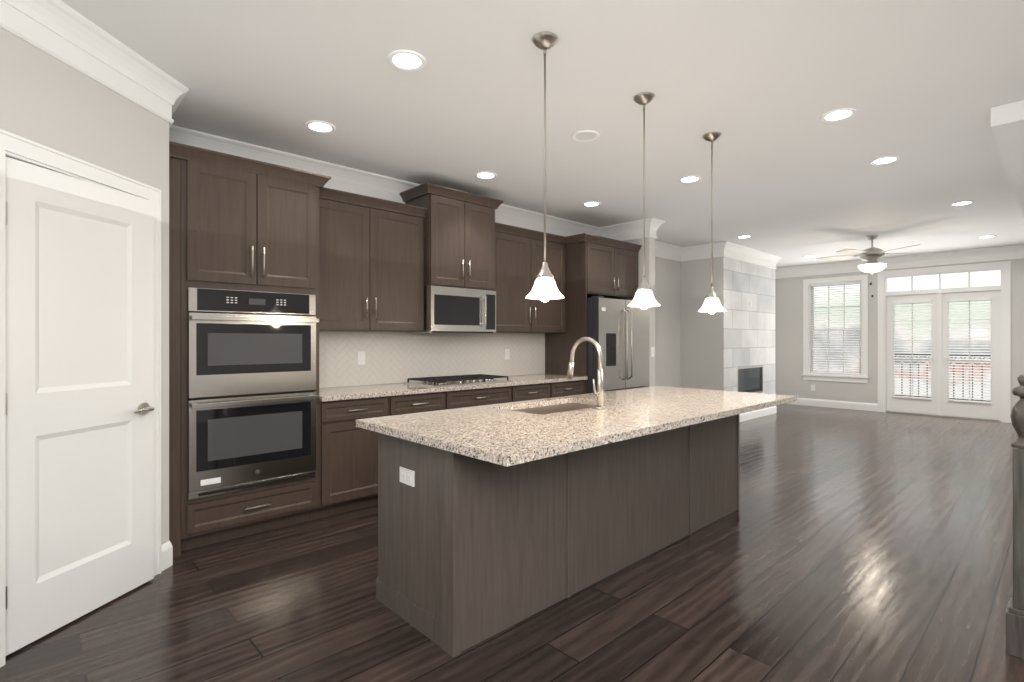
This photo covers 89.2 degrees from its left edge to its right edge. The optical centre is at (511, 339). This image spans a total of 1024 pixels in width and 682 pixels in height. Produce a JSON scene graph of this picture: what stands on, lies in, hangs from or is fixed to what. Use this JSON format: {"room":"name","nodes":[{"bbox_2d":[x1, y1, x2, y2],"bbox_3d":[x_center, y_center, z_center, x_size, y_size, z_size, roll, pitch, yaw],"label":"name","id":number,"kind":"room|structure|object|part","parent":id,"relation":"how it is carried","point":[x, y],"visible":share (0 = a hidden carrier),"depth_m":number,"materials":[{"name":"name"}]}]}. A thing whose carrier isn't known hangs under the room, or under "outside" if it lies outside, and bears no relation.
{"room":"kitchen","nodes":[
{"label":"kitchen","id":0,"kind":"room"},
{"bbox_2d":[0,28,168,544],"bbox_3d":[-2.101,-0.080,1.893,0.120,2.740,2.150,0,0,4],"label":"wall","id":1,"kind":"structure","parent":0,"point":[47,100],"depth_m":2.47,"materials":[{"name":"paint"}]},
{"bbox_2d":[5,156,153,655],"bbox_3d":[-2.000,0.269,2.431,0.035,2.018,0.715,0,0,11],"label":"pantry door","id":2,"kind":"structure","parent":1,"relation":"in","point":[79,390],"depth_m":2.37,"materials":[{"name":"white wood"}]},
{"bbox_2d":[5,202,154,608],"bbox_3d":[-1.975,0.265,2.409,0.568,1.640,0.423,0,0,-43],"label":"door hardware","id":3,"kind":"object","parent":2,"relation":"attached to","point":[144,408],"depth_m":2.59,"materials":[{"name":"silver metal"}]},
{"bbox_2d":[0,129,160,666],"bbox_3d":[-2.045,0.232,2.433,0.146,2.116,0.883,0,0,4],"label":"door frame","id":4,"kind":"structure","parent":1,"relation":"attached to","point":[16,147],"depth_m":2.33,"materials":[{"name":"white wood"}]},
{"bbox_2d":[0,0,187,123],"bbox_3d":[-2.029,-1.343,1.856,1.560,0.212,1.517,0,0,-43],"label":"crown molding","id":5,"kind":"structure","parent":1,"relation":"attached to","point":[62,32],"depth_m":2.42,"materials":[{"name":"white wood"}]},
{"bbox_2d":[169,119,191,143],"bbox_3d":[-2.117,-1.343,3.196,0.090,0.212,0.640,0,0,-43],"label":"crown molding","id":6,"kind":"structure","parent":1,"relation":"attached to","point":[176,133],"depth_m":3.55,"materials":[{"name":"white wood"}]},
{"bbox_2d":[169,285,316,504],"bbox_3d":[-1.859,0.325,3.569,0.752,1.270,0.606,0,0,-43],"label":"double oven","id":7,"kind":"object","parent":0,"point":[312,319],"depth_m":3.29,"materials":[{"name":"silver metal"}]},
{"bbox_2d":[285,189,328,332],"bbox_3d":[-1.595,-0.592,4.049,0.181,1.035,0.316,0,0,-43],"label":"upper cabinet","id":8,"kind":"object","parent":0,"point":[306,210],"depth_m":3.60,"materials":[{"name":"brown wood"}]},
{"bbox_2d":[329,193,344,332],"bbox_3d":[-1.490,-0.592,4.147,0.107,1.035,0.316,0,0,-43],"label":"upper cabinet","id":9,"kind":"object","parent":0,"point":[336,204],"depth_m":4.03,"materials":[{"name":"brown wood"}]},
{"bbox_2d":[0,404,1023,681],"bbox_3d":[2.989,1.340,4.306,12.550,0.100,6.600,0,0,-43],"label":"floor","id":10,"kind":"structure","parent":0,"point":[840,544],"depth_m":2.58,"materials":[{"name":"brown wood"}]},
{"bbox_2d":[285,401,344,520],"bbox_3d":[-1.500,0.863,3.946,0.181,0.855,0.596,0,0,-43],"label":"base cabinet","id":11,"kind":"object","parent":10,"relation":"on","point":[323,497],"depth_m":3.69,"materials":[{"name":"brown wood"}]},
{"bbox_2d":[317,373,587,400],"bbox_3d":[-0.473,0.418,4.871,2.942,0.035,0.644,0,0,-43],"label":"countertop","id":12,"kind":"structure","parent":11,"relation":"on","point":[399,388],"depth_m":4.48,"materials":[{"name":"beige stone"}]},
{"bbox_2d":[345,401,360,511],"bbox_3d":[-1.394,0.863,4.045,0.107,0.855,0.596,0,0,-43],"label":"base cabinet","id":13,"kind":"object","parent":10,"relation":"on","point":[352,408],"depth_m":3.83,"materials":[{"name":"brown wood"}]},
{"bbox_2d":[361,397,372,507],"bbox_3d":[-1.317,0.863,4.117,0.106,0.855,0.596,0,0,-43],"label":"base cabinet","id":14,"kind":"object","parent":10,"relation":"on","point":[366,402],"depth_m":3.91,"materials":[{"name":"brown wood"}]},
{"bbox_2d":[373,397,384,505],"bbox_3d":[-1.239,0.863,4.190,0.106,0.855,0.596,0,0,-43],"label":"base cabinet","id":15,"kind":"object","parent":10,"relation":"on","point":[378,402],"depth_m":3.96,"materials":[{"name":"brown wood"}]},
{"bbox_2d":[385,397,396,415],"bbox_3d":[-1.162,0.863,4.262,0.106,0.855,0.596,0,0,-43],"label":"base cabinet","id":16,"kind":"object","parent":10,"relation":"on","point":[390,402],"depth_m":4.04,"materials":[{"name":"brown wood"}]},
{"bbox_2d":[397,397,408,414],"bbox_3d":[-1.084,0.863,4.334,0.106,0.855,0.596,0,0,-43],"label":"base cabinet","id":17,"kind":"object","parent":10,"relation":"on","point":[402,402],"depth_m":4.11,"materials":[{"name":"brown wood"}]},
{"bbox_2d":[409,393,420,413],"bbox_3d":[-1.006,0.863,4.406,0.106,0.855,0.596,0,0,-43],"label":"base cabinet","id":18,"kind":"object","parent":10,"relation":"on","point":[414,398],"depth_m":4.18,"materials":[{"name":"brown wood"}]},
{"bbox_2d":[421,393,432,411],"bbox_3d":[-0.929,0.863,4.479,0.106,0.855,0.596,0,0,-43],"label":"base cabinet","id":19,"kind":"object","parent":10,"relation":"on","point":[426,398],"depth_m":4.26,"materials":[{"name":"brown wood"}]},
{"bbox_2d":[433,393,440,410],"bbox_3d":[-0.851,0.863,4.551,0.106,0.855,0.596,0,0,-43],"label":"base cabinet","id":20,"kind":"object","parent":10,"relation":"on","point":[436,396],"depth_m":4.33,"materials":[{"name":"brown wood"}]},
{"bbox_2d":[441,393,452,409],"bbox_3d":[-0.774,0.863,4.623,0.106,0.855,0.596,0,0,-43],"label":"base cabinet","id":21,"kind":"object","parent":10,"relation":"on","point":[446,398],"depth_m":4.40,"materials":[{"name":"brown wood"}]},
{"bbox_2d":[453,389,460,408],"bbox_3d":[-0.696,0.863,4.696,0.106,0.855,0.596,0,0,-43],"label":"base cabinet","id":22,"kind":"object","parent":10,"relation":"on","point":[456,396],"depth_m":4.47,"materials":[{"name":"brown wood"}]},
{"bbox_2d":[461,389,472,407],"bbox_3d":[-0.619,0.863,4.768,0.106,0.855,0.596,0,0,-43],"label":"base cabinet","id":23,"kind":"object","parent":10,"relation":"on","point":[466,394],"depth_m":4.55,"materials":[{"name":"brown wood"}]},
{"bbox_2d":[473,389,480,405],"bbox_3d":[-0.541,0.863,4.840,0.106,0.855,0.596,0,0,-43],"label":"base cabinet","id":24,"kind":"object","parent":10,"relation":"on","point":[476,392],"depth_m":4.62,"materials":[{"name":"brown wood"}]},
{"bbox_2d":[481,389,488,405],"bbox_3d":[-0.464,0.863,4.912,0.106,0.855,0.596,0,0,-43],"label":"base cabinet","id":25,"kind":"object","parent":10,"relation":"on","point":[484,392],"depth_m":4.69,"materials":[{"name":"brown wood"}]},
{"bbox_2d":[489,389,496,404],"bbox_3d":[-0.386,0.863,4.985,0.106,0.855,0.596,0,0,-43],"label":"base cabinet","id":26,"kind":"object","parent":10,"relation":"on","point":[492,392],"depth_m":4.75,"materials":[{"name":"brown wood"}]},
{"bbox_2d":[497,385,508,403],"bbox_3d":[-0.309,0.863,5.057,0.106,0.855,0.596,0,0,-43],"label":"base cabinet","id":27,"kind":"object","parent":10,"relation":"on","point":[502,394],"depth_m":4.84,"materials":[{"name":"brown wood"}]},
{"bbox_2d":[509,385,516,401],"bbox_3d":[-0.231,0.863,5.130,0.107,0.855,0.596,0,0,-43],"label":"base cabinet","id":28,"kind":"object","parent":10,"relation":"on","point":[512,388],"depth_m":4.93,"materials":[{"name":"brown wood"}]},
{"bbox_2d":[517,385,524,400],"bbox_3d":[-0.153,0.863,5.202,0.106,0.855,0.596,0,0,-43],"label":"base cabinet","id":29,"kind":"object","parent":10,"relation":"on","point":[520,388],"depth_m":5.00,"materials":[{"name":"brown wood"}]},
{"bbox_2d":[525,385,528,400],"bbox_3d":[-0.075,0.863,5.275,0.106,0.855,0.596,0,0,-43],"label":"base cabinet","id":30,"kind":"object","parent":10,"relation":"on","point":[526,386],"depth_m":5.05,"materials":[{"name":"brown wood"}]},
{"bbox_2d":[529,385,552,399],"bbox_3d":[0.083,0.863,5.409,0.256,0.855,0.616,0,0,-43],"label":"base cabinet","id":31,"kind":"object","parent":10,"relation":"on","point":[535,391],"depth_m":5.18,"materials":[{"name":"brown wood"}]},
{"bbox_2d":[553,381,560,396],"bbox_3d":[0.235,0.863,5.564,0.106,0.855,0.596,0,0,-43],"label":"base cabinet","id":32,"kind":"object","parent":10,"relation":"on","point":[556,384],"depth_m":5.35,"materials":[{"name":"brown wood"}]},
{"bbox_2d":[376,413,741,656],"bbox_3d":[0.516,0.862,3.267,2.687,0.856,0.668,0,0,-43],"label":"kitchen island","id":33,"kind":"object","parent":10,"relation":"on","point":[493,519],"depth_m":2.48,"materials":[{"name":"brown wood"}]},
{"bbox_2d":[399,466,414,486],"bbox_3d":[-0.484,0.630,2.387,0.008,0.070,0.120,0,0,-43],"label":"outlet","id":34,"kind":"object","parent":33,"relation":"attached to","point":[406,473],"depth_m":2.39,"materials":[{"name":"white plastic"}]},
{"bbox_2d":[356,386,797,468],"bbox_3d":[0.624,0.417,3.140,2.800,0.034,1.120,0,0,-43],"label":"island countertop","id":35,"kind":"structure","parent":33,"relation":"on","point":[500,434],"depth_m":2.54,"materials":[{"name":"beige stone"}]},
{"bbox_2d":[516,401,595,412],"bbox_3d":[0.287,0.529,3.171,0.810,0.213,0.485,0,0,-43],"label":"sink","id":36,"kind":"object","parent":35,"relation":"in","point":[553,406],"depth_m":3.33,"materials":[{"name":"silver metal"}]},
{"bbox_2d":[566,337,607,408],"bbox_3d":[0.421,0.191,3.067,0.097,0.418,0.281,0,0,-43],"label":"faucet","id":37,"kind":"object","parent":35,"relation":"on","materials":[{"name":"silver metal"}]},
{"bbox_2d":[561,381,564,396],"bbox_3d":[0.312,0.863,5.636,0.106,0.855,0.596,0,0,-43],"label":"base cabinet","id":38,"kind":"object","parent":10,"relation":"on","point":[562,382],"depth_m":5.41,"materials":[{"name":"brown wood"}]},
{"bbox_2d":[565,381,572,395],"bbox_3d":[0.390,0.863,5.708,0.106,0.855,0.596,0,0,-43],"label":"base cabinet","id":39,"kind":"object","parent":10,"relation":"on","point":[568,384],"depth_m":5.48,"materials":[{"name":"brown wood"}]},
{"bbox_2d":[573,381,580,394],"bbox_3d":[0.467,0.863,5.781,0.106,0.855,0.596,0,0,-43],"label":"base cabinet","id":40,"kind":"object","parent":10,"relation":"on","point":[576,384],"depth_m":5.57,"materials":[{"name":"brown wood"}]},
{"bbox_2d":[581,381,584,393],"bbox_3d":[0.546,0.863,5.854,0.110,0.855,0.596,0,0,-43],"label":"base cabinet","id":41,"kind":"object","parent":10,"relation":"on","point":[582,382],"depth_m":5.63,"materials":[{"name":"brown wood"}]},
{"bbox_2d":[587,296,648,393],"bbox_3d":[1.062,0.408,6.152,0.988,1.763,0.812,0,0,-43],"label":"refrigerator","id":42,"kind":"object","parent":10,"relation":"on","point":[618,331],"visible":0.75,"depth_m":5.81,"materials":[{"name":"grey metal"}]},
{"bbox_2d":[681,257,774,393],"bbox_3d":[3.655,-0.080,8.687,2.000,2.740,0.700,0,0,-43],"label":"fireplace column","id":43,"kind":"structure","parent":10,"relation":"on","point":[718,349],"depth_m":8.10,"materials":[{"name":"tile"}]},
{"bbox_2d":[737,365,762,392],"bbox_3d":[3.856,0.660,8.414,1.000,0.460,0.034,0,0,-43],"label":"insert","id":44,"kind":"object","parent":43,"relation":"in","point":[750,379],"visible":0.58,"depth_m":8.45,"materials":[{"name":"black glass"}]},
{"bbox_2d":[739,406,776,421],"bbox_3d":[3.899,1.219,8.426,2.032,0.140,0.016,0,0,-43],"label":"baseboard","id":45,"kind":"structure","parent":10,"relation":"on","point":[746,416],"depth_m":8.55,"materials":[{"name":"white wood"}]},
{"bbox_2d":[1006,374,1023,658],"bbox_3d":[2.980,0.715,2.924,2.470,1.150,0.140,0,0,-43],"label":"newel post","id":46,"kind":"object","parent":10,"relation":"on","point":[1015,627],"visible":1,"depth_m":2.12,"materials":[{"name":"brown wood"}]},
{"bbox_2d":[61,0,1023,267],"bbox_3d":[2.989,-1.500,4.306,12.550,0.100,6.600,0,0,-43],"label":"ceiling","id":47,"kind":"structure","parent":0,"point":[919,86],"depth_m":3.16,"materials":[{"name":"paint"}]},
{"bbox_2d":[305,120,335,133],"bbox_3d":[-1.304,-1.445,3.530,0.199,0.010,0.199,0,0,23],"label":"recessed light","id":48,"kind":"object","parent":47,"relation":"in","point":[315,126],"depth_m":3.52,"materials":[{"name":"white"}]},
{"bbox_2d":[387,50,426,71],"bbox_3d":[-0.545,-1.445,2.693,0.199,0.010,0.199,0,0,38],"label":"recessed light","id":49,"kind":"object","parent":47,"relation":"in","point":[407,60],"depth_m":2.69,"materials":[{"name":"white plastic"}]},
{"bbox_2d":[474,171,496,179],"bbox_3d":[-0.232,-1.445,4.571,0.199,0.010,0.199,0,0,23],"label":"recessed light","id":50,"kind":"object","parent":47,"relation":"in","point":[481,175],"depth_m":4.57,"materials":[{"name":"white plastic"}]},
{"bbox_2d":[526,31,563,301],"bbox_3d":[0.159,-0.815,2.504,0.188,1.270,0.188,0,0,-43],"label":"pendant light","id":51,"kind":"object","parent":47,"relation":"hanging from","point":[544,289],"visible":1,"depth_m":2.48,"materials":[{"name":"white glass"}]},
{"bbox_3d":[0.159,-0.252,2.504,0.188,0.100,0.188,0,0,-43],"label":"lamp shade","id":52,"kind":"part","parent":51,"relation":"part of","materials":[{"name":"white glass"}]},
{"bbox_3d":[0.159,-0.235,2.504,0.052,0.110,0.052,0,0,-43],"label":"bulb","id":53,"kind":"part","parent":51,"relation":"part of","materials":[{"name":"white glass"}]},
{"bbox_2d":[571,130,599,141],"bbox_3d":[0.523,-1.445,3.689,0.199,0.010,0.199,0,0,38],"label":"ceiling speaker","id":54,"kind":"object","parent":47,"relation":"in","point":[584,135],"depth_m":3.68,"materials":[{"name":"white plastic"}]},
{"bbox_2d":[582,201,600,206],"bbox_3d":[0.849,-1.445,5.538,0.199,0.010,0.199,0,0,23],"label":"recessed light","id":55,"kind":"object","parent":47,"relation":"in","point":[592,203],"depth_m":5.54,"materials":[{"name":"white"}]},
{"bbox_2d":[628,92,659,308],"bbox_3d":[0.789,-0.815,3.100,0.188,1.270,0.188,0,0,-43],"label":"pendant light","id":56,"kind":"object","parent":47,"relation":"hanging from","point":[644,298],"visible":1,"depth_m":3.08,"materials":[{"name":"white glass"}]},
{"bbox_3d":[0.789,-0.252,3.100,0.188,0.100,0.188,0,0,-43],"label":"lamp shade","id":57,"kind":"part","parent":56,"relation":"part of","materials":[{"name":"white glass"}]},
{"bbox_2d":[678,176,701,182],"bbox_3d":[1.605,-1.445,4.684,0.199,0.010,0.199,0,0,41],"label":"recessed light","id":58,"kind":"object","parent":47,"relation":"in","point":[687,179],"depth_m":4.68,"materials":[{"name":"white plastic"}]},
{"bbox_2d":[698,132,725,313],"bbox_3d":[1.418,-0.815,3.678,0.188,1.270,0.188,0,0,-43],"label":"pendant light","id":59,"kind":"object","parent":47,"relation":"hanging from","point":[712,304],"visible":1,"depth_m":3.66,"materials":[{"name":"white glass"}]},
{"bbox_3d":[1.418,-0.252,3.678,0.188,0.100,0.188,0,0,-43],"label":"lamp shade","id":60,"kind":"part","parent":59,"relation":"part of","materials":[{"name":"white glass"}]},
{"bbox_2d":[736,235,751,238],"bbox_3d":[3.267,-1.445,7.300,0.199,0.010,0.199,0,0,38],"label":"recessed light","id":61,"kind":"object","parent":47,"relation":"in","point":[744,236],"depth_m":7.27,"materials":[{"name":"white"}]},
{"bbox_2d":[720,241,783,271],"bbox_3d":[3.924,-1.343,8.400,2.176,0.212,0.088,0,0,-43],"label":"crown molding","id":62,"kind":"structure","parent":47,"relation":"attached to","point":[731,250],"depth_m":8.29,"materials":[{"name":"white wood"}]},
{"bbox_2d":[820,108,856,121],"bbox_3d":[2.103,-1.445,3.343,0.199,0.010,0.199,0,0,23],"label":"recessed light","id":63,"kind":"object","parent":47,"relation":"in","point":[841,114],"depth_m":3.33,"materials":[{"name":"white"}]},
{"bbox_2d":[817,235,929,273],"bbox_3d":[5.003,-1.183,7.286,1.335,0.535,1.269,0,0,-43],"label":"ceiling fan","id":64,"kind":"object","parent":47,"relation":"hanging from","point":[872,255],"visible":1,"depth_m":7.17,"materials":[{"name":"silver metal"}]},
{"bbox_2d":[870,156,899,164],"bbox_3d":[3.010,-1.445,4.189,0.199,0.010,0.199,0,0,38],"label":"recessed light","id":65,"kind":"object","parent":47,"relation":"in","point":[887,159],"depth_m":4.18,"materials":[{"name":"white plastic"}]},
{"bbox_2d":[950,201,973,205],"bbox_3d":[4.775,-1.445,5.507,0.199,0.010,0.199,0,0,38],"label":"recessed light","id":66,"kind":"object","parent":47,"relation":"in","point":[961,203],"depth_m":5.51,"materials":[{"name":"white"}]},
{"bbox_2d":[977,235,996,238],"bbox_3d":[6.677,-1.445,7.294,0.199,0.010,0.199,0,0,38],"label":"recessed light","id":67,"kind":"object","parent":47,"relation":"in","point":[988,236],"depth_m":7.27,"materials":[{"name":"white"}]},
{"bbox_2d":[623,237,654,386],"bbox_3d":[1.447,-0.080,6.587,0.125,2.740,0.760,0,0,-43],"label":"wall","id":68,"kind":"structure","parent":0,"point":[650,260],"depth_m":6.31,"materials":[{"name":"paint"}]},
{"bbox_2d":[600,217,659,240],"bbox_3d":[1.445,-1.343,6.451,0.113,0.212,0.738,0,0,-43],"label":"crown molding","id":69,"kind":"structure","parent":68,"relation":"attached to","point":[632,230],"depth_m":6.41,"materials":[{"name":"white wood"}]},
{"bbox_2d":[651,347,653,356],"bbox_3d":[1.711,0.150,6.308,0.070,0.120,0.009,0,0,-43],"label":"light switch","id":70,"kind":"object","parent":68,"relation":"attached to","point":[652,351],"visible":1,"depth_m":6.30,"materials":[{"name":"white plastic"}]},
{"bbox_2d":[655,257,680,386],"bbox_3d":[0.827,-0.080,6.625,12.550,2.740,0.140,0,0,-43],"label":"wall","id":71,"kind":"structure","parent":0,"point":[668,324],"depth_m":7.99,"materials":[{"name":"paint"}]},
{"bbox_2d":[345,197,356,332],"bbox_3d":[-1.412,-0.592,4.220,0.106,1.035,0.316,0,0,-43],"label":"upper cabinet","id":72,"kind":"object","parent":71,"relation":"attached to","point":[350,202],"depth_m":4.11,"materials":[{"name":"brown wood"}]},
{"bbox_2d":[357,201,368,332],"bbox_3d":[-1.335,-0.592,4.292,0.106,1.035,0.316,0,0,-43],"label":"upper cabinet","id":73,"kind":"object","parent":71,"relation":"attached to","point":[362,206],"depth_m":4.17,"materials":[{"name":"brown wood"}]},
{"bbox_2d":[369,201,380,332],"bbox_3d":[-1.257,-0.592,4.364,0.106,1.035,0.316,0,0,-43],"label":"upper cabinet","id":74,"kind":"object","parent":71,"relation":"attached to","point":[374,209],"depth_m":4.24,"materials":[{"name":"brown wood"}]},
{"bbox_2d":[381,205,392,332],"bbox_3d":[-1.179,-0.592,4.437,0.106,1.035,0.316,0,0,-43],"label":"upper cabinet","id":75,"kind":"object","parent":71,"relation":"attached to","point":[386,210],"depth_m":4.33,"materials":[{"name":"brown wood"}]},
{"bbox_2d":[184,130,599,236],"bbox_3d":[-0.620,-1.343,5.119,4.902,0.212,0.088,0,0,-43],"label":"crown molding","id":76,"kind":"structure","parent":71,"relation":"attached to","point":[343,178],"depth_m":4.46,"materials":[{"name":"white wood"}]},
{"bbox_2d":[393,205,400,332],"bbox_3d":[-1.102,-0.592,4.509,0.106,1.035,0.316,0,0,-43],"label":"upper cabinet","id":77,"kind":"object","parent":71,"relation":"attached to","point":[396,212],"depth_m":4.39,"materials":[{"name":"brown wood"}]},
{"bbox_2d":[401,209,412,332],"bbox_3d":[-1.024,-0.592,4.581,0.106,1.035,0.316,0,0,-43],"label":"upper cabinet","id":78,"kind":"object","parent":71,"relation":"attached to","point":[406,214],"depth_m":4.46,"materials":[{"name":"brown wood"}]},
{"bbox_2d":[413,209,424,332],"bbox_3d":[-0.938,-0.592,4.662,0.130,1.035,0.316,0,0,-43],"label":"upper cabinet","id":79,"kind":"object","parent":71,"relation":"attached to","point":[418,218],"depth_m":4.54,"materials":[{"name":"brown wood"}]},
{"bbox_2d":[425,285,440,332],"bbox_3d":[-0.830,-0.267,4.704,0.078,0.410,0.401,0,0,-43],"label":"microwave","id":80,"kind":"object","parent":71,"relation":"attached to","point":[432,296],"depth_m":4.55,"materials":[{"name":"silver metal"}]},
{"bbox_2d":[441,289,448,332],"bbox_3d":[-0.763,-0.267,4.767,0.106,0.410,0.401,0,0,-43],"label":"microwave","id":81,"kind":"object","parent":71,"relation":"attached to","point":[444,292],"depth_m":4.61,"materials":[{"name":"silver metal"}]},
{"bbox_2d":[401,185,496,292],"bbox_3d":[-0.573,-0.892,4.925,0.760,0.835,0.429,0,0,-43],"label":"upper cabinet","id":82,"kind":"object","parent":71,"relation":"attached to","point":[461,231],"depth_m":4.73,"materials":[{"name":"brown wood"}]},
{"bbox_2d":[449,289,456,332],"bbox_3d":[-0.685,-0.267,4.839,0.106,0.410,0.401,0,0,-43],"label":"microwave","id":83,"kind":"object","parent":71,"relation":"attached to","point":[452,292],"depth_m":4.67,"materials":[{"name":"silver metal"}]},
{"bbox_2d":[457,289,468,332],"bbox_3d":[-0.608,-0.267,4.911,0.106,0.410,0.401,0,0,-43],"label":"microwave","id":84,"kind":"object","parent":71,"relation":"attached to","point":[462,294],"depth_m":4.75,"materials":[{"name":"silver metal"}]},
{"bbox_2d":[453,289,484,336],"bbox_3d":[-0.453,-0.267,5.056,0.106,0.410,0.401,0,0,-43],"label":"microwave","id":85,"kind":"object","parent":71,"relation":"attached to","point":[480,296],"depth_m":4.90,"materials":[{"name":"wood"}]},
{"bbox_2d":[469,289,476,332],"bbox_3d":[-0.530,-0.267,4.984,0.106,0.410,0.401,0,0,-43],"label":"microwave","id":86,"kind":"object","parent":71,"relation":"attached to","point":[472,292],"depth_m":4.83,"materials":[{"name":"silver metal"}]},
{"bbox_2d":[461,293,496,336],"bbox_3d":[-0.360,-0.267,5.143,0.148,0.410,0.401,0,0,-43],"label":"microwave","id":87,"kind":"object","parent":71,"relation":"attached to","point":[490,298],"depth_m":4.99,"materials":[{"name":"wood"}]},
{"bbox_2d":[497,225,504,332],"bbox_3d":[-0.271,-0.592,5.284,0.167,1.035,0.316,0,0,-43],"label":"upper cabinet","id":88,"kind":"object","parent":71,"relation":"attached to","point":[500,232],"depth_m":5.20,"materials":[{"name":"brown wood"}]},
{"bbox_2d":[505,229,512,332],"bbox_3d":[-0.171,-0.592,5.377,0.106,1.035,0.316,0,0,-43],"label":"upper cabinet","id":89,"kind":"object","parent":71,"relation":"attached to","point":[508,232],"depth_m":5.27,"materials":[{"name":"brown wood"}]},
{"bbox_2d":[513,229,520,332],"bbox_3d":[-0.093,-0.592,5.449,0.106,1.035,0.316,0,0,-43],"label":"upper cabinet","id":90,"kind":"object","parent":71,"relation":"attached to","point":[516,232],"depth_m":5.35,"materials":[{"name":"brown wood"}]},
{"bbox_2d":[521,233,524,332],"bbox_3d":[-0.016,-0.592,5.522,0.106,1.035,0.316,0,0,-43],"label":"upper cabinet","id":91,"kind":"object","parent":71,"relation":"attached to","point":[522,234],"depth_m":5.40,"materials":[{"name":"brown wood"}]},
{"bbox_2d":[525,233,532,332],"bbox_3d":[0.062,-0.592,5.594,0.106,1.035,0.316,0,0,-43],"label":"upper cabinet","id":92,"kind":"object","parent":71,"relation":"attached to","point":[528,236],"depth_m":5.45,"materials":[{"name":"brown wood"}]},
{"bbox_2d":[533,233,540,332],"bbox_3d":[0.139,-0.592,5.666,0.106,1.035,0.316,0,0,-43],"label":"upper cabinet","id":93,"kind":"object","parent":71,"relation":"attached to","point":[536,236],"depth_m":5.55,"materials":[{"name":"brown wood"}]},
{"bbox_2d":[541,237,548,332],"bbox_3d":[0.217,-0.592,5.738,0.106,1.035,0.316,0,0,-43],"label":"upper cabinet","id":94,"kind":"object","parent":71,"relation":"attached to","point":[544,305],"depth_m":5.63,"materials":[{"name":"brown wood"}]},
{"bbox_2d":[549,237,552,332],"bbox_3d":[0.294,-0.592,5.811,0.106,1.035,0.316,0,0,-43],"label":"upper cabinet","id":95,"kind":"object","parent":71,"relation":"attached to","point":[550,238],"depth_m":5.70,"materials":[{"name":"brown wood"}]},
{"bbox_2d":[553,237,560,332],"bbox_3d":[0.372,-0.592,5.883,0.106,1.035,0.316,0,0,-43],"label":"upper cabinet","id":96,"kind":"object","parent":71,"relation":"attached to","point":[556,240],"depth_m":5.76,"materials":[{"name":"brown wood"}]},
{"bbox_2d":[561,241,564,332],"bbox_3d":[0.451,-0.592,5.957,0.111,1.035,0.316,0,0,-43],"label":"upper cabinet","id":97,"kind":"object","parent":71,"relation":"attached to","point":[562,242],"depth_m":5.83,"materials":[{"name":"brown wood"}]},
{"bbox_2d":[565,237,639,300],"bbox_3d":[0.977,-0.810,6.243,1.008,0.600,0.616,0,0,-43],"label":"upper cabinet","id":98,"kind":"object","parent":71,"relation":"attached to","point":[594,266],"depth_m":5.86,"materials":[{"name":"brown wood"}]},
{"bbox_2d":[655,241,683,261],"bbox_3d":[1.989,-1.343,7.552,1.985,0.212,0.088,0,0,-43],"label":"crown molding","id":99,"kind":"structure","parent":71,"relation":"attached to","point":[662,250],"depth_m":7.97,"materials":[{"name":"white wood"}]},
{"bbox_2d":[684,242,719,261],"bbox_3d":[2.922,-1.343,7.942,0.088,0.212,0.570,0,0,-43],"label":"crown molding","id":100,"kind":"structure","parent":71,"relation":"attached to","point":[698,252],"depth_m":7.97,"materials":[{"name":"white wood"}]},
{"bbox_2d":[775,259,1023,410],"bbox_3d":[7.454,-0.080,8.470,0.160,2.740,6.200,0,0,-43],"label":"wall","id":101,"kind":"structure","parent":0,"point":[789,380],"depth_m":9.85,"materials":[{"name":"paint"}]},
{"bbox_2d":[786,398,877,411],"bbox_3d":[5.917,1.219,9.990,0.016,0.140,1.880,0,0,-43],"label":"baseboard","id":102,"kind":"structure","parent":101,"relation":"attached to","point":[801,401],"depth_m":9.76,"materials":[{"name":"white wood"}]},
{"bbox_2d":[802,275,868,382],"bbox_3d":[6.134,-0.195,9.844,0.195,1.970,1.110,0,0,-43],"label":"window unit","id":103,"kind":"structure","parent":101,"relation":"in","point":[809,372],"depth_m":9.82,"materials":[{"name":"white wood"}]},
{"bbox_2d":[775,244,1023,278],"bbox_3d":[7.364,-1.343,8.386,0.088,0.212,6.200,0,0,-43],"label":"crown molding","id":104,"kind":"structure","parent":101,"relation":"attached to","point":[1013,252],"depth_m":8.84,"materials":[{"name":"white wood"}]},
{"bbox_2d":[878,261,1010,422],"bbox_3d":[7.196,0.035,8.721,0.174,2.510,1.736,0,0,-43],"label":"french door","id":105,"kind":"structure","parent":101,"relation":"in","point":[940,403],"depth_m":8.66,"materials":[{"name":"white wood"}]},
{"bbox_2d":[991,100,1023,216],"bbox_3d":[6.067,-1.389,4.524,6.250,0.118,2.320,0,0,-43],"label":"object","id":106,"kind":"structure","parent":0,"point":[1007,124],"depth_m":3.45,"materials":[{"name":"paint"}]},
{"label":"outside","id":107,"kind":"structure","parent":0,"visible":0},
{"bbox_2d":[814,270,999,400],"bbox_3d":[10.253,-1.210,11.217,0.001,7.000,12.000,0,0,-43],"label":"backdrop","id":108,"kind":"structure","parent":107,"point":[962,279],"depth_m":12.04,"materials":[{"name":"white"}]},
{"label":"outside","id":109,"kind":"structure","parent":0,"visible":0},
{"bbox_2d":[895,354,990,401],"bbox_3d":[7.552,0.650,9.054,0.024,0.784,2.040,0,0,-43],"label":"rail","id":110,"kind":"object","parent":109,"point":[953,374],"depth_m":8.97,"materials":[{"name":"black metal"}]}
]}

